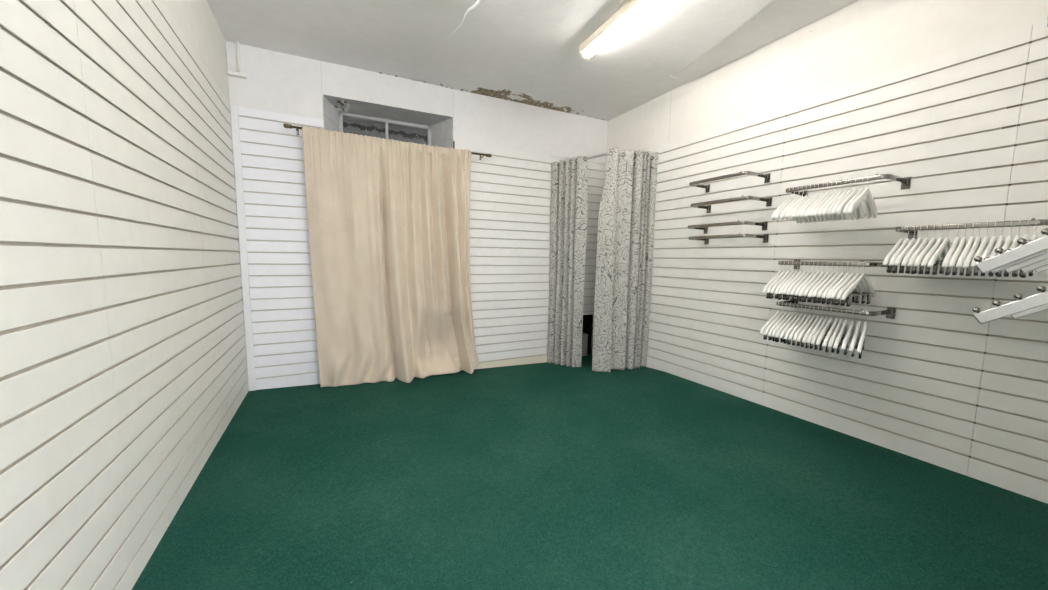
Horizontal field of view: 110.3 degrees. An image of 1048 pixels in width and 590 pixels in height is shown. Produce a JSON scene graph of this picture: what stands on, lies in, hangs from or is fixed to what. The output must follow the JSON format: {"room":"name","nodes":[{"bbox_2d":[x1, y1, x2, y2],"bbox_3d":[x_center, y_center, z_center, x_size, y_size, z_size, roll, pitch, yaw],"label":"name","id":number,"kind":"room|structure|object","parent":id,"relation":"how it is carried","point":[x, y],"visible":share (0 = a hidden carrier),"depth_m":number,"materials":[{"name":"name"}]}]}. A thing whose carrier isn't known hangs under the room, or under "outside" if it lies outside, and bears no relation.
{"room":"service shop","nodes":[
{"label":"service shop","id":0,"kind":"room"},
{"bbox_2d":[0,0,248,589],"bbox_3d":[-1.279,-0.307,0.849,0.150,3.300,5.100,-2,7,-28],"label":"wall","id":1,"kind":"structure","parent":0,"point":[123,362],"depth_m":1.21,"materials":[{"name":"paint"}]},
{"bbox_2d":[302,126,478,386],"bbox_3d":[-1.169,-0.301,3.496,1.554,2.303,0.242,-3,7,-29],"label":"curtain","id":2,"kind":"object","parent":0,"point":[389,220],"visible":1,"depth_m":3.45,"materials":[{"name":"beige fabric"}]},
{"bbox_2d":[226,41,607,389],"bbox_3d":[-0.790,-0.638,4.121,4.090,3.300,0.572,-2,7,-26],"label":"wall","id":3,"kind":"structure","parent":0,"point":[510,189],"depth_m":3.62,"materials":[{"name":"white paint"}]},
{"bbox_2d":[227,41,246,78],"bbox_3d":[-2.289,-1.882,2.899,0.119,0.275,0.040,-2,7,-28],"label":"conduit","id":4,"kind":"object","parent":3,"relation":"attached to","point":[238,74],"visible":1,"depth_m":2.90,"materials":[{"name":"white plastic"}]},
{"bbox_2d":[230,105,255,390],"bbox_3d":[-2.351,-0.290,3.062,0.050,2.482,0.013,-2,7,-28],"label":"trim","id":5,"kind":"structure","parent":3,"relation":"attached to","point":[233,109],"depth_m":3.04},
{"bbox_2d":[339,112,430,145],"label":"window","id":6,"kind":"structure","parent":3,"relation":"in","point":[342,114],"depth_m":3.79,"materials":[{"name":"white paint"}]},
{"bbox_2d":[284,123,491,159],"bbox_3d":[-1.185,-1.423,3.463,1.839,0.077,0.112,-2,7,-26],"label":"curtain rod","id":7,"kind":"object","parent":3,"relation":"attached to","point":[290,126],"visible":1,"depth_m":3.14,"materials":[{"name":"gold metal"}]},
{"bbox_2d":[460,355,546,370],"bbox_3d":[-0.548,0.871,4.093,2.120,0.211,0.004,-2,7,-26],"label":"baseboard","id":8,"kind":"structure","parent":3,"relation":"attached to","point":[541,358],"depth_m":4.30,"materials":[{"name":"beige paint"}]},
{"bbox_2d":[207,0,857,120],"bbox_3d":[0.295,-1.913,2.017,4.100,0.066,4.080,-2,7,-28],"label":"ceiling","id":9,"kind":"structure","parent":0,"point":[521,51],"depth_m":2.82,"materials":[{"name":"paint"}]},
{"bbox_2d":[580,0,657,59],"bbox_3d":[0.815,-1.878,2.243,0.094,0.096,1.566,-2,7,-25],"label":"ceiling light","id":10,"kind":"object","parent":9,"relation":"attached to","point":[628,7],"visible":1,"depth_m":2.58,"materials":[{"name":"white plastic"}]},
{"bbox_2d":[132,353,1047,589],"bbox_3d":[0.339,1.026,2.161,4.100,0.131,5.620,-2,7,-28],"label":"floor","id":11,"kind":"structure","parent":0,"point":[536,476],"depth_m":1.81,"materials":[{"name":"green carpet"}]},
{"bbox_2d":[582,333,587,355],"bbox_3d":[0.770,0.665,4.888,0.136,0.295,0.106,-2,7,-28],"label":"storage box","id":12,"kind":"object","parent":11,"relation":"on","point":[584,335],"visible":0.48,"depth_m":4.85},
{"bbox_2d":[605,0,1047,503],"bbox_3d":[2.197,-0.450,2.698,0.146,3.300,5.100,-2,7,-28],"label":"wall","id":13,"kind":"structure","parent":0,"point":[950,97],"depth_m":2.36,"materials":[{"name":"white paint"}]},
{"bbox_2d":[551,153,658,166],"bbox_3d":[0.832,-1.475,3.949,1.184,0.059,0.353,3,6,18],"label":"rod","id":14,"kind":"object","parent":13,"relation":"attached to","point":[604,154],"visible":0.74,"depth_m":3.86,"materials":[{"name":"metal"}]},
{"bbox_2d":[547,156,587,366],"bbox_3d":[0.490,-0.336,4.220,0.119,2.390,0.483,-4,8,-41],"label":"curtain","id":15,"kind":"object","parent":14,"relation":"hanging from","point":[568,211],"visible":1,"depth_m":4.18,"materials":[{"name":"fabric"}]},
{"bbox_2d":[592,148,657,371],"bbox_3d":[1.087,-0.346,3.928,0.673,2.350,0.127,-1,6,-19],"label":"curtain","id":16,"kind":"object","parent":14,"relation":"hanging from","point":[626,218],"visible":1,"depth_m":3.90,"materials":[{"name":"fabric"}]},
{"bbox_2d":[688,220,767,233],"bbox_3d":[1.718,-0.584,3.139,0.300,0.072,0.569,-2,7,-28],"label":"hanging rail","id":17,"kind":"object","parent":13,"relation":"attached to","point":[764,224],"visible":1,"depth_m":2.97,"materials":[{"name":"silver metal"}]},
{"bbox_2d":[689,233,768,243],"bbox_3d":[1.724,-0.483,3.135,0.300,0.072,0.568,-2,7,-28],"label":"hanging rail","id":18,"kind":"object","parent":13,"relation":"attached to","point":[765,237],"visible":1,"depth_m":2.96,"materials":[{"name":"silver metal"}]},
{"bbox_2d":[689,171,770,192],"bbox_3d":[1.719,-0.963,3.107,0.300,0.072,0.568,-2,7,-28],"label":"hanging rail","id":19,"kind":"object","parent":13,"relation":"attached to","point":[766,176],"visible":1,"depth_m":2.96,"materials":[{"name":"silver metal"}]},
{"bbox_2d":[690,195,771,212],"bbox_3d":[1.729,-0.771,3.104,0.300,0.072,0.571,-2,7,-28],"label":"hanging rail","id":20,"kind":"object","parent":13,"relation":"attached to","point":[768,200],"visible":1,"depth_m":2.95,"materials":[{"name":"silver metal"}]},
{"bbox_2d":[778,260,892,271],"bbox_3d":[2.087,-0.202,2.484,0.300,0.072,0.574,-2,7,-28],"label":"hanging rail","id":21,"kind":"object","parent":13,"relation":"attached to","point":[855,264],"visible":0.73,"depth_m":2.35,"materials":[{"name":"silver metal"}]},
{"bbox_2d":[762,260,781,298],"bbox_3d":[1.851,-0.118,2.651,0.424,0.271,0.028,-4,7,-34],"label":"hanger","id":22,"kind":"object","parent":21,"relation":"hanging from","point":[780,271],"visible":0.55,"depth_m":2.57,"materials":[{"name":"plastic"}]},
{"bbox_2d":[766,260,785,298],"bbox_3d":[1.862,-0.116,2.626,0.424,0.270,0.028,-3,7,-34],"label":"hanger","id":23,"kind":"object","parent":21,"relation":"hanging from","point":[780,276],"visible":0.48,"depth_m":2.54,"materials":[{"name":"white plastic"}]},
{"bbox_2d":[770,260,794,298],"bbox_3d":[1.874,-0.113,2.602,0.424,0.271,0.027,-3,7,-34],"label":"hanger","id":24,"kind":"object","parent":21,"relation":"hanging from","point":[787,273],"visible":0.56,"depth_m":2.52,"materials":[{"name":"white plastic"}]},
{"bbox_2d":[774,260,794,299],"bbox_3d":[1.887,-0.110,2.579,0.424,0.271,0.027,-4,7,-33],"label":"hanger","id":25,"kind":"object","parent":21,"relation":"hanging from","point":[792,272],"visible":0.59,"depth_m":2.50,"materials":[{"name":"white plastic"}]},
{"bbox_2d":[778,260,798,299],"bbox_3d":[1.898,-0.108,2.555,0.424,0.271,0.027,-3,7,-34],"label":"hanger","id":26,"kind":"object","parent":21,"relation":"hanging from","point":[796,272],"visible":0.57,"depth_m":2.48,"materials":[{"name":"white plastic"}]},
{"bbox_2d":[782,260,807,299],"bbox_3d":[1.909,-0.105,2.533,0.424,0.271,0.027,-2,7,-33],"label":"hanger","id":27,"kind":"object","parent":21,"relation":"hanging from","point":[796,277],"visible":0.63,"depth_m":2.45,"materials":[{"name":"white plastic"}]},
{"bbox_2d":[786,260,808,300],"bbox_3d":[1.921,-0.103,2.511,0.424,0.271,0.027,-3,7,-33],"label":"hanger","id":28,"kind":"object","parent":21,"relation":"hanging from","point":[804,273],"visible":0.56,"depth_m":2.43,"materials":[{"name":"white plastic"}]},
{"bbox_2d":[790,260,812,300],"bbox_3d":[1.933,-0.100,2.488,0.424,0.271,0.027,-3,7,-33],"label":"hanger","id":29,"kind":"object","parent":21,"relation":"hanging from","point":[805,277],"visible":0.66,"depth_m":2.41,"materials":[{"name":"white plastic"}]},
{"bbox_2d":[794,263,815,301],"bbox_3d":[1.945,-0.098,2.465,0.424,0.271,0.028,-3,7,-32],"label":"hanger","id":30,"kind":"object","parent":21,"relation":"hanging from","point":[813,273],"visible":0.56,"depth_m":2.39,"materials":[{"name":"white plastic"}]},
{"bbox_2d":[798,261,819,301],"bbox_3d":[1.958,-0.095,2.443,0.424,0.271,0.027,-3,7,-31],"label":"hanger","id":31,"kind":"object","parent":21,"relation":"hanging from","point":[817,274],"visible":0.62,"depth_m":2.37,"materials":[{"name":"white plastic"}]},
{"bbox_2d":[803,261,824,301],"bbox_3d":[1.969,-0.093,2.419,0.424,0.271,0.027,-3,7,-32],"label":"hanger","id":32,"kind":"object","parent":21,"relation":"hanging from","point":[806,292],"visible":0.62,"depth_m":2.35,"materials":[{"name":"white plastic"}]},
{"bbox_2d":[807,262,831,302],"bbox_3d":[1.982,-0.090,2.397,0.424,0.271,0.028,-4,7,-31],"label":"hanger","id":33,"kind":"object","parent":21,"relation":"hanging from","point":[827,274],"visible":0.59,"depth_m":2.33,"materials":[{"name":"white plastic"}]},
{"bbox_2d":[812,261,834,302],"bbox_3d":[1.993,-0.087,2.372,0.424,0.271,0.027,-2,7,-30],"label":"hanger","id":34,"kind":"object","parent":21,"relation":"hanging from","point":[832,274],"visible":0.56,"depth_m":2.30,"materials":[{"name":"white plastic"}]},
{"bbox_2d":[816,261,841,303],"bbox_3d":[2.005,-0.085,2.348,0.424,0.271,0.028,-2,7,-30],"label":"hanger","id":35,"kind":"object","parent":21,"relation":"hanging from","point":[823,300],"visible":0.57,"depth_m":2.28,"materials":[{"name":"white plastic"}]},
{"bbox_2d":[821,261,852,304],"bbox_3d":[2.018,-0.082,2.326,0.424,0.271,0.027,-3,7,-30],"label":"hanger","id":36,"kind":"object","parent":21,"relation":"hanging from","point":[842,274],"visible":0.57,"depth_m":2.26,"materials":[{"name":"white plastic"}]},
{"bbox_2d":[826,261,857,304],"bbox_3d":[2.030,-0.080,2.302,0.424,0.271,0.028,-3,7,-29],"label":"hanger","id":37,"kind":"object","parent":21,"relation":"hanging from","point":[846,275],"visible":0.7,"depth_m":2.25,"materials":[{"name":"white plastic"}]},
{"bbox_2d":[830,261,863,304],"bbox_3d":[2.040,-0.077,2.280,0.424,0.271,0.027,-2,6,-29],"label":"hanger","id":38,"kind":"object","parent":21,"relation":"hanging from","point":[860,289],"visible":0.81,"depth_m":2.23,"materials":[{"name":"white plastic"}]},
{"bbox_2d":[835,261,868,305],"bbox_3d":[2.053,-0.075,2.257,0.424,0.271,0.027,-2,7,-28],"label":"hanger","id":39,"kind":"object","parent":21,"relation":"hanging from","point":[865,288],"visible":0.86,"depth_m":2.22,"materials":[{"name":"white plastic"}]},
{"bbox_2d":[841,261,874,306],"bbox_3d":[2.065,-0.072,2.235,0.424,0.271,0.028,-3,7,-28],"label":"hanger","id":40,"kind":"object","parent":21,"relation":"hanging from","point":[871,293],"visible":1,"depth_m":2.20,"materials":[{"name":"white plastic"}]},
{"bbox_2d":[776,298,895,318],"bbox_3d":[2.091,0.094,2.500,0.300,0.072,0.587,-2,7,-28],"label":"hanging rail","id":41,"kind":"object","parent":13,"relation":"attached to","point":[890,313],"visible":0.8,"depth_m":2.33,"materials":[{"name":"silver metal"}]},
{"bbox_2d":[759,302,781,339],"bbox_3d":[1.851,0.177,2.670,0.424,0.271,0.028,-3,7,-32],"label":"hanger","id":42,"kind":"object","parent":41,"relation":"hanging from","point":[769,322],"visible":0.52,"depth_m":2.59,"materials":[{"name":"white plastic"}]},
{"bbox_2d":[763,301,783,339],"bbox_3d":[1.863,0.180,2.647,0.424,0.271,0.027,-3,7,-32],"label":"hanger","id":43,"kind":"object","parent":41,"relation":"hanging from","point":[778,317],"visible":0.56,"depth_m":2.58,"materials":[{"name":"white plastic"}]},
{"bbox_2d":[767,302,787,340],"bbox_3d":[1.875,0.182,2.626,0.424,0.271,0.028,-3,7,-33],"label":"hanger","id":44,"kind":"object","parent":41,"relation":"hanging from","point":[785,314],"visible":0.52,"depth_m":2.55,"materials":[{"name":"white plastic"}]},
{"bbox_2d":[771,302,793,341],"bbox_3d":[1.887,0.185,2.603,0.424,0.271,0.027,-3,7,-33],"label":"hanger","id":45,"kind":"object","parent":41,"relation":"hanging from","point":[785,319],"visible":0.58,"depth_m":2.53,"materials":[{"name":"white plastic"}]},
{"bbox_2d":[775,303,796,342],"bbox_3d":[1.896,0.187,2.580,0.424,0.271,0.028,-2,7,-33],"label":"hanger","id":46,"kind":"object","parent":41,"relation":"hanging from","point":[790,318],"visible":0.61,"depth_m":2.51,"materials":[{"name":"white plastic"}]},
{"bbox_2d":[779,303,799,343],"bbox_3d":[1.908,0.190,2.559,0.424,0.271,0.027,-3,7,-33],"label":"hanger","id":47,"kind":"object","parent":41,"relation":"hanging from","point":[797,315],"visible":0.62,"depth_m":2.48,"materials":[{"name":"white plastic"}]},
{"bbox_2d":[783,303,803,344],"bbox_3d":[1.919,0.192,2.538,0.424,0.270,0.027,-3,7,-34],"label":"hanger","id":48,"kind":"object","parent":41,"relation":"hanging from","point":[799,318],"visible":0.62,"depth_m":2.46,"materials":[{"name":"white plastic"}]},
{"bbox_2d":[788,306,811,345],"bbox_3d":[1.930,0.194,2.517,0.424,0.271,0.027,-3,7,-35],"label":"hanger","id":49,"kind":"object","parent":41,"relation":"hanging from","point":[805,316],"visible":0.54,"depth_m":2.43,"materials":[{"name":"white plastic"}]},
{"bbox_2d":[792,304,813,345],"bbox_3d":[1.942,0.197,2.494,0.424,0.271,0.027,-3,7,-36],"label":"hanger","id":50,"kind":"object","parent":41,"relation":"hanging from","point":[808,318],"visible":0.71,"depth_m":2.41,"materials":[{"name":"white plastic"}]},
{"bbox_2d":[796,305,817,346],"bbox_3d":[1.953,0.199,2.474,0.424,0.271,0.027,-4,7,-35],"label":"hanger","id":51,"kind":"object","parent":41,"relation":"hanging from","point":[805,329],"visible":0.64,"depth_m":2.39,"materials":[{"name":"white plastic"}]},
{"bbox_2d":[802,305,821,347],"bbox_3d":[1.964,0.201,2.451,0.424,0.270,0.027,-4,7,-37],"label":"hanger","id":52,"kind":"object","parent":41,"relation":"hanging from","point":[816,320],"visible":0.67,"depth_m":2.37,"materials":[{"name":"white plastic"}]},
{"bbox_2d":[806,306,828,348],"bbox_3d":[1.973,0.204,2.430,0.424,0.271,0.028,-3,7,-37],"label":"hanger","id":53,"kind":"object","parent":41,"relation":"hanging from","point":[809,339],"visible":0.65,"depth_m":2.35,"materials":[{"name":"white plastic"}]},
{"bbox_2d":[811,306,830,349],"bbox_3d":[1.985,0.206,2.410,0.424,0.270,0.028,-4,7,-37],"label":"hanger","id":54,"kind":"object","parent":41,"relation":"hanging from","point":[814,339],"visible":0.73,"depth_m":2.33,"materials":[{"name":"white plastic"}]},
{"bbox_2d":[816,307,835,350],"bbox_3d":[1.995,0.208,2.389,0.424,0.271,0.027,-3,7,-39],"label":"hanger","id":55,"kind":"object","parent":41,"relation":"hanging from","point":[820,339],"visible":0.7,"depth_m":2.30,"materials":[{"name":"white plastic"}]},
{"bbox_2d":[822,307,840,352],"bbox_3d":[2.011,0.211,2.363,0.424,0.271,0.028,-5,8,-39],"label":"hanger","id":56,"kind":"object","parent":41,"relation":"hanging from","point":[835,323],"visible":0.74,"depth_m":2.27,"materials":[{"name":"white plastic"}]},
{"bbox_2d":[827,308,844,352],"bbox_3d":[2.021,0.214,2.341,0.424,0.271,0.028,-5,8,-40],"label":"hanger","id":57,"kind":"object","parent":41,"relation":"hanging from","point":[840,323],"visible":0.81,"depth_m":2.26,"materials":[{"name":"white plastic"}]},
{"bbox_2d":[833,309,848,353],"bbox_3d":[2.032,0.216,2.320,0.424,0.271,0.027,-5,8,-41],"label":"hanger","id":58,"kind":"object","parent":41,"relation":"hanging from","point":[845,327],"visible":0.8,"depth_m":2.23,"materials":[{"name":"white plastic"}]},
{"bbox_2d":[841,309,854,354],"bbox_3d":[2.046,0.220,2.287,0.424,0.271,0.028,-4,7,-42],"label":"hanger","id":59,"kind":"object","parent":41,"relation":"hanging from","point":[851,330],"visible":0.9,"depth_m":2.21,"materials":[{"name":"white plastic"}]},
{"bbox_2d":[849,309,860,356],"bbox_3d":[2.062,0.223,2.261,0.424,0.271,0.028,-6,9,-44],"label":"hanger","id":60,"kind":"object","parent":41,"relation":"hanging from","point":[856,337],"visible":0.97,"depth_m":2.18,"materials":[{"name":"white plastic"}]},
{"bbox_2d":[856,311,866,358],"bbox_3d":[2.077,0.226,2.233,0.424,0.271,0.028,-6,9,-45],"label":"hanger","id":61,"kind":"object","parent":41,"relation":"hanging from","point":[860,347],"visible":1,"depth_m":2.14,"materials":[{"name":"white plastic"}]},
{"bbox_2d":[786,174,910,196],"bbox_3d":[2.101,-0.710,2.419,0.300,0.072,0.587,-2,7,-28],"label":"hanging rail","id":62,"kind":"object","parent":13,"relation":"attached to","point":[906,181],"visible":0.9,"depth_m":2.25,"materials":[{"name":"silver metal"}]},
{"bbox_2d":[775,186,802,223],"bbox_3d":[1.876,-0.637,2.557,0.410,0.242,0.027,-3,7,-34],"label":"hanger","id":63,"kind":"object","parent":62,"relation":"hanging from","point":[777,216],"visible":0.63,"depth_m":2.49,"materials":[{"name":"plastic"}]},
{"bbox_2d":[780,186,807,222],"bbox_3d":[1.891,-0.634,2.531,0.410,0.242,0.027,-3,7,-34],"label":"hanger","id":64,"kind":"object","parent":62,"relation":"hanging from","point":[797,197],"visible":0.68,"depth_m":2.46,"materials":[{"name":"plastic"}]},
{"bbox_2d":[784,185,811,222],"bbox_3d":[1.902,-0.632,2.509,0.410,0.242,0.027,-3,7,-34],"label":"hanger","id":65,"kind":"object","parent":62,"relation":"hanging from","point":[809,220],"visible":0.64,"depth_m":2.44,"materials":[{"name":"plastic"}]},
{"bbox_2d":[788,184,815,221],"bbox_3d":[1.913,-0.630,2.488,0.410,0.242,0.027,-3,7,-34],"label":"hanger","id":66,"kind":"object","parent":62,"relation":"hanging from","point":[813,218],"visible":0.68,"depth_m":2.43,"materials":[{"name":"plastic"}]},
{"bbox_2d":[792,184,819,221],"bbox_3d":[1.925,-0.627,2.467,0.410,0.242,0.027,-4,7,-33],"label":"hanger","id":67,"kind":"object","parent":62,"relation":"hanging from","point":[809,196],"visible":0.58,"depth_m":2.40,"materials":[{"name":"plastic"}]},
{"bbox_2d":[796,183,823,221],"bbox_3d":[1.935,-0.625,2.444,0.410,0.242,0.027,-3,7,-33],"label":"hanger","id":68,"kind":"object","parent":62,"relation":"hanging from","point":[814,195],"visible":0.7,"depth_m":2.38,"materials":[{"name":"plastic"}]},
{"bbox_2d":[800,182,827,221],"bbox_3d":[1.946,-0.623,2.424,0.410,0.242,0.027,-3,7,-33],"label":"hanger","id":69,"kind":"object","parent":62,"relation":"hanging from","point":[802,214],"visible":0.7,"depth_m":2.35,"materials":[{"name":"plastic"}]},
{"bbox_2d":[805,182,831,220],"bbox_3d":[1.958,-0.620,2.402,0.410,0.242,0.027,-4,7,-33],"label":"hanger","id":70,"kind":"object","parent":62,"relation":"hanging from","point":[822,194],"visible":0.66,"depth_m":2.34,"materials":[{"name":"plastic"}]},
{"bbox_2d":[808,181,836,220],"bbox_3d":[1.968,-0.618,2.380,0.410,0.242,0.027,-3,7,-33],"label":"hanger","id":71,"kind":"object","parent":62,"relation":"hanging from","point":[834,217],"visible":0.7,"depth_m":2.32,"materials":[{"name":"plastic"}]},
{"bbox_2d":[813,181,841,220],"bbox_3d":[1.980,-0.616,2.360,0.410,0.242,0.027,-4,7,-32],"label":"hanger","id":72,"kind":"object","parent":62,"relation":"hanging from","point":[818,207],"visible":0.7,"depth_m":2.29,"materials":[{"name":"plastic"}]},
{"bbox_2d":[817,181,845,219],"bbox_3d":[1.991,-0.613,2.338,0.410,0.242,0.027,-4,7,-32],"label":"hanger","id":73,"kind":"object","parent":62,"relation":"hanging from","point":[819,214],"visible":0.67,"depth_m":2.28,"materials":[{"name":"plastic"}]},
{"bbox_2d":[821,179,849,219],"bbox_3d":[2.002,-0.611,2.318,0.410,0.242,0.027,-3,7,-32],"label":"hanger","id":74,"kind":"object","parent":62,"relation":"hanging from","point":[826,207],"visible":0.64,"depth_m":2.25,"materials":[{"name":"plastic"}]},
{"bbox_2d":[826,179,854,219],"bbox_3d":[2.013,-0.608,2.295,0.410,0.242,0.027,-3,7,-32],"label":"hanger","id":75,"kind":"object","parent":62,"relation":"hanging from","point":[831,206],"visible":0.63,"depth_m":2.23,"materials":[{"name":"plastic"}]},
{"bbox_2d":[831,178,859,219],"bbox_3d":[2.024,-0.606,2.273,0.410,0.242,0.027,-3,7,-32],"label":"hanger","id":76,"kind":"object","parent":62,"relation":"hanging from","point":[856,212],"visible":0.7,"depth_m":2.22,"materials":[{"name":"plastic"}]},
{"bbox_2d":[835,177,864,218],"bbox_3d":[2.035,-0.604,2.254,0.410,0.242,0.027,-3,7,-31],"label":"hanger","id":77,"kind":"object","parent":62,"relation":"hanging from","point":[843,204],"visible":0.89,"depth_m":2.21,"materials":[{"name":"plastic"}]},
{"bbox_2d":[843,176,871,218],"bbox_3d":[2.051,-0.600,2.223,0.410,0.242,0.027,-3,7,-32],"label":"hanger","id":78,"kind":"object","parent":62,"relation":"hanging from","point":[865,201],"visible":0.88,"depth_m":2.21,"materials":[{"name":"plastic"}]},
{"bbox_2d":[847,175,876,217],"bbox_3d":[2.062,-0.598,2.202,0.410,0.242,0.027,-3,7,-31],"label":"hanger","id":79,"kind":"object","parent":62,"relation":"hanging from","point":[856,203],"visible":1,"depth_m":2.17,"materials":[{"name":"plastic"}]},
{"bbox_2d":[896,218,1047,238],"bbox_3d":[2.376,-0.348,1.937,0.300,0.072,0.559,-2,7,-28],"label":"hanging rail","id":80,"kind":"object","parent":13,"relation":"attached to","point":[1040,222],"visible":0.94,"depth_m":1.85,"materials":[{"name":"silver metal"}]},
{"bbox_2d":[882,225,904,272],"bbox_3d":[2.145,-0.262,2.090,0.424,0.271,0.027,-2,7,-33],"label":"hanger","id":81,"kind":"object","parent":80,"relation":"hanging from","point":[891,253],"visible":0.55,"depth_m":2.01,"materials":[{"name":"white plastic"}]},
{"bbox_2d":[888,225,910,272],"bbox_3d":[2.157,-0.260,2.068,0.424,0.271,0.027,-3,7,-33],"label":"hanger","id":82,"kind":"object","parent":80,"relation":"hanging from","point":[906,241],"visible":0.63,"depth_m":1.99,"materials":[{"name":"white plastic"}]},
{"bbox_2d":[894,225,917,272],"bbox_3d":[2.168,-0.257,2.045,0.424,0.271,0.027,-2,7,-32],"label":"hanger","id":83,"kind":"object","parent":80,"relation":"hanging from","point":[907,248],"visible":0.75,"depth_m":1.97,"materials":[{"name":"white plastic"}]},
{"bbox_2d":[901,224,922,273],"bbox_3d":[2.180,-0.255,2.022,0.424,0.271,0.027,-3,7,-33],"label":"hanger","id":84,"kind":"object","parent":80,"relation":"hanging from","point":[919,241],"visible":0.62,"depth_m":1.95,"materials":[{"name":"white plastic"}]},
{"bbox_2d":[907,224,928,273],"bbox_3d":[2.192,-0.253,2.001,0.424,0.271,0.027,-3,7,-32],"label":"hanger","id":85,"kind":"object","parent":80,"relation":"hanging from","point":[925,242],"visible":0.62,"depth_m":1.92,"materials":[{"name":"white plastic"}]},
{"bbox_2d":[913,224,939,273],"bbox_3d":[2.204,-0.250,1.977,0.424,0.271,0.028,-3,7,-32],"label":"hanger","id":86,"kind":"object","parent":80,"relation":"hanging from","point":[919,259],"visible":0.71,"depth_m":1.91,"materials":[{"name":"white plastic"}]},
{"bbox_2d":[921,223,946,273],"bbox_3d":[2.216,-0.247,1.954,0.424,0.271,0.028,-3,7,-31],"label":"hanger","id":87,"kind":"object","parent":80,"relation":"hanging from","point":[938,243],"visible":0.82,"depth_m":1.90,"materials":[{"name":"white plastic"}]},
{"bbox_2d":[927,223,950,274],"bbox_3d":[2.228,-0.245,1.934,0.424,0.270,0.028,-4,7,-31],"label":"hanger","id":88,"kind":"object","parent":80,"relation":"hanging from","point":[933,262],"visible":0.73,"depth_m":1.87,"materials":[{"name":"white plastic"}]},
{"bbox_2d":[942,222,959,274],"bbox_3d":[2.243,-0.241,1.902,0.424,0.271,0.027,-4,7,-35],"label":"hanger","id":89,"kind":"object","parent":80,"relation":"hanging from","point":[956,242],"visible":0.72,"depth_m":1.82,"materials":[{"name":"white plastic"}]},
{"bbox_2d":[948,222,966,274],"bbox_3d":[2.253,-0.239,1.881,0.424,0.271,0.028,-3,7,-35],"label":"hanger","id":90,"kind":"object","parent":80,"relation":"hanging from","point":[953,261],"visible":0.73,"depth_m":1.80,"materials":[{"name":"white plastic"}]},
{"bbox_2d":[956,222,973,275],"bbox_3d":[2.265,-0.237,1.859,0.424,0.271,0.028,-4,7,-35],"label":"hanger","id":91,"kind":"object","parent":80,"relation":"hanging from","point":[961,259],"visible":0.68,"depth_m":1.78,"materials":[{"name":"white plastic"}]},
{"bbox_2d":[962,221,980,275],"bbox_3d":[2.276,-0.235,1.840,0.424,0.271,0.027,-4,8,-34],"label":"hanger","id":92,"kind":"object","parent":80,"relation":"hanging from","point":[977,243],"visible":0.69,"depth_m":1.76,"materials":[{"name":"white plastic"}]},
{"bbox_2d":[970,221,988,275],"bbox_3d":[2.285,-0.232,1.817,0.424,0.271,0.028,-3,7,-34],"label":"hanger","id":93,"kind":"object","parent":80,"relation":"hanging from","point":[984,244],"visible":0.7,"depth_m":1.74,"materials":[{"name":"white plastic"}]},
{"bbox_2d":[980,220,996,275],"bbox_3d":[2.296,-0.230,1.796,0.424,0.271,0.027,-3,7,-34],"label":"hanger","id":94,"kind":"object","parent":80,"relation":"hanging from","point":[992,243],"visible":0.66,"depth_m":1.73,"materials":[{"name":"white plastic"}]},
{"bbox_2d":[989,220,1003,275],"bbox_3d":[2.307,-0.228,1.776,0.424,0.270,0.027,-3,7,-34],"label":"hanger","id":95,"kind":"object","parent":80,"relation":"hanging from","point":[1000,242],"visible":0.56,"depth_m":1.73,"materials":[{"name":"white plastic"}]},
{"bbox_2d":[997,220,1012,276],"bbox_3d":[2.319,-0.225,1.755,0.424,0.271,0.028,-3,7,-33],"label":"hanger","id":96,"kind":"object","parent":80,"relation":"hanging from","point":[1008,242],"visible":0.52,"depth_m":1.71,"materials":[{"name":"white plastic"}]},
{"bbox_2d":[1004,219,1020,276],"bbox_3d":[2.329,-0.223,1.733,0.424,0.271,0.028,-2,7,-33],"label":"hanger","id":97,"kind":"object","parent":80,"relation":"hanging from","point":[1015,244],"visible":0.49,"depth_m":1.69,"materials":[{"name":"white plastic"}]},
{"bbox_2d":[1004,253,1047,272],"bbox_3d":[1.968,-0.250,1.206,0.036,0.370,0.464,-2,7,-28],"label":"sloping arm","id":98,"kind":"object","parent":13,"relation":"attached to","point":[1045,256],"visible":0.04,"depth_m":1.36},
{"bbox_2d":[1011,304,1047,318],"bbox_3d":[2.142,-0.065,1.319,0.036,0.369,0.462,-2,7,-28],"label":"sloping arm","id":99,"kind":"object","parent":13,"relation":"attached to","point":[1043,307],"visible":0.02,"depth_m":1.48},
{"bbox_2d":[1020,259,1047,272],"bbox_3d":[2.163,-0.254,1.307,0.036,0.366,0.458,-2,7,-28],"label":"sloping arm","id":100,"kind":"object","parent":13,"relation":"attached to","point":[1044,262],"visible":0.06,"depth_m":1.48},
{"bbox_3d":[1.179,-0.308,0.457,4.120,3.150,0.100,-2,7,-28],"label":"wall","id":101,"kind":"structure","parent":0,"visible":0},
{"bbox_2d":[972,286,1047,323],"bbox_3d":[1.727,-0.062,1.098,0.036,0.370,0.464,-2,7,-28],"label":"sloping arm","id":102,"kind":"object","parent":101,"relation":"attached to","point":[1023,304],"visible":1,"depth_m":1.23},
{"bbox_2d":[974,228,1047,272],"bbox_3d":[1.674,-0.239,1.050,0.036,0.370,0.464,-2,7,-28],"label":"sloping arm","id":103,"kind":"object","parent":101,"relation":"attached to","point":[1041,244],"visible":1,"depth_m":1.19},
{"bbox_2d":[984,240,1047,272],"bbox_3d":[1.780,-0.243,1.106,0.036,0.370,0.464,-2,7,-28],"label":"sloping arm","id":104,"kind":"object","parent":101,"relation":"attached to","point":[1028,241],"visible":0.33,"depth_m":1.25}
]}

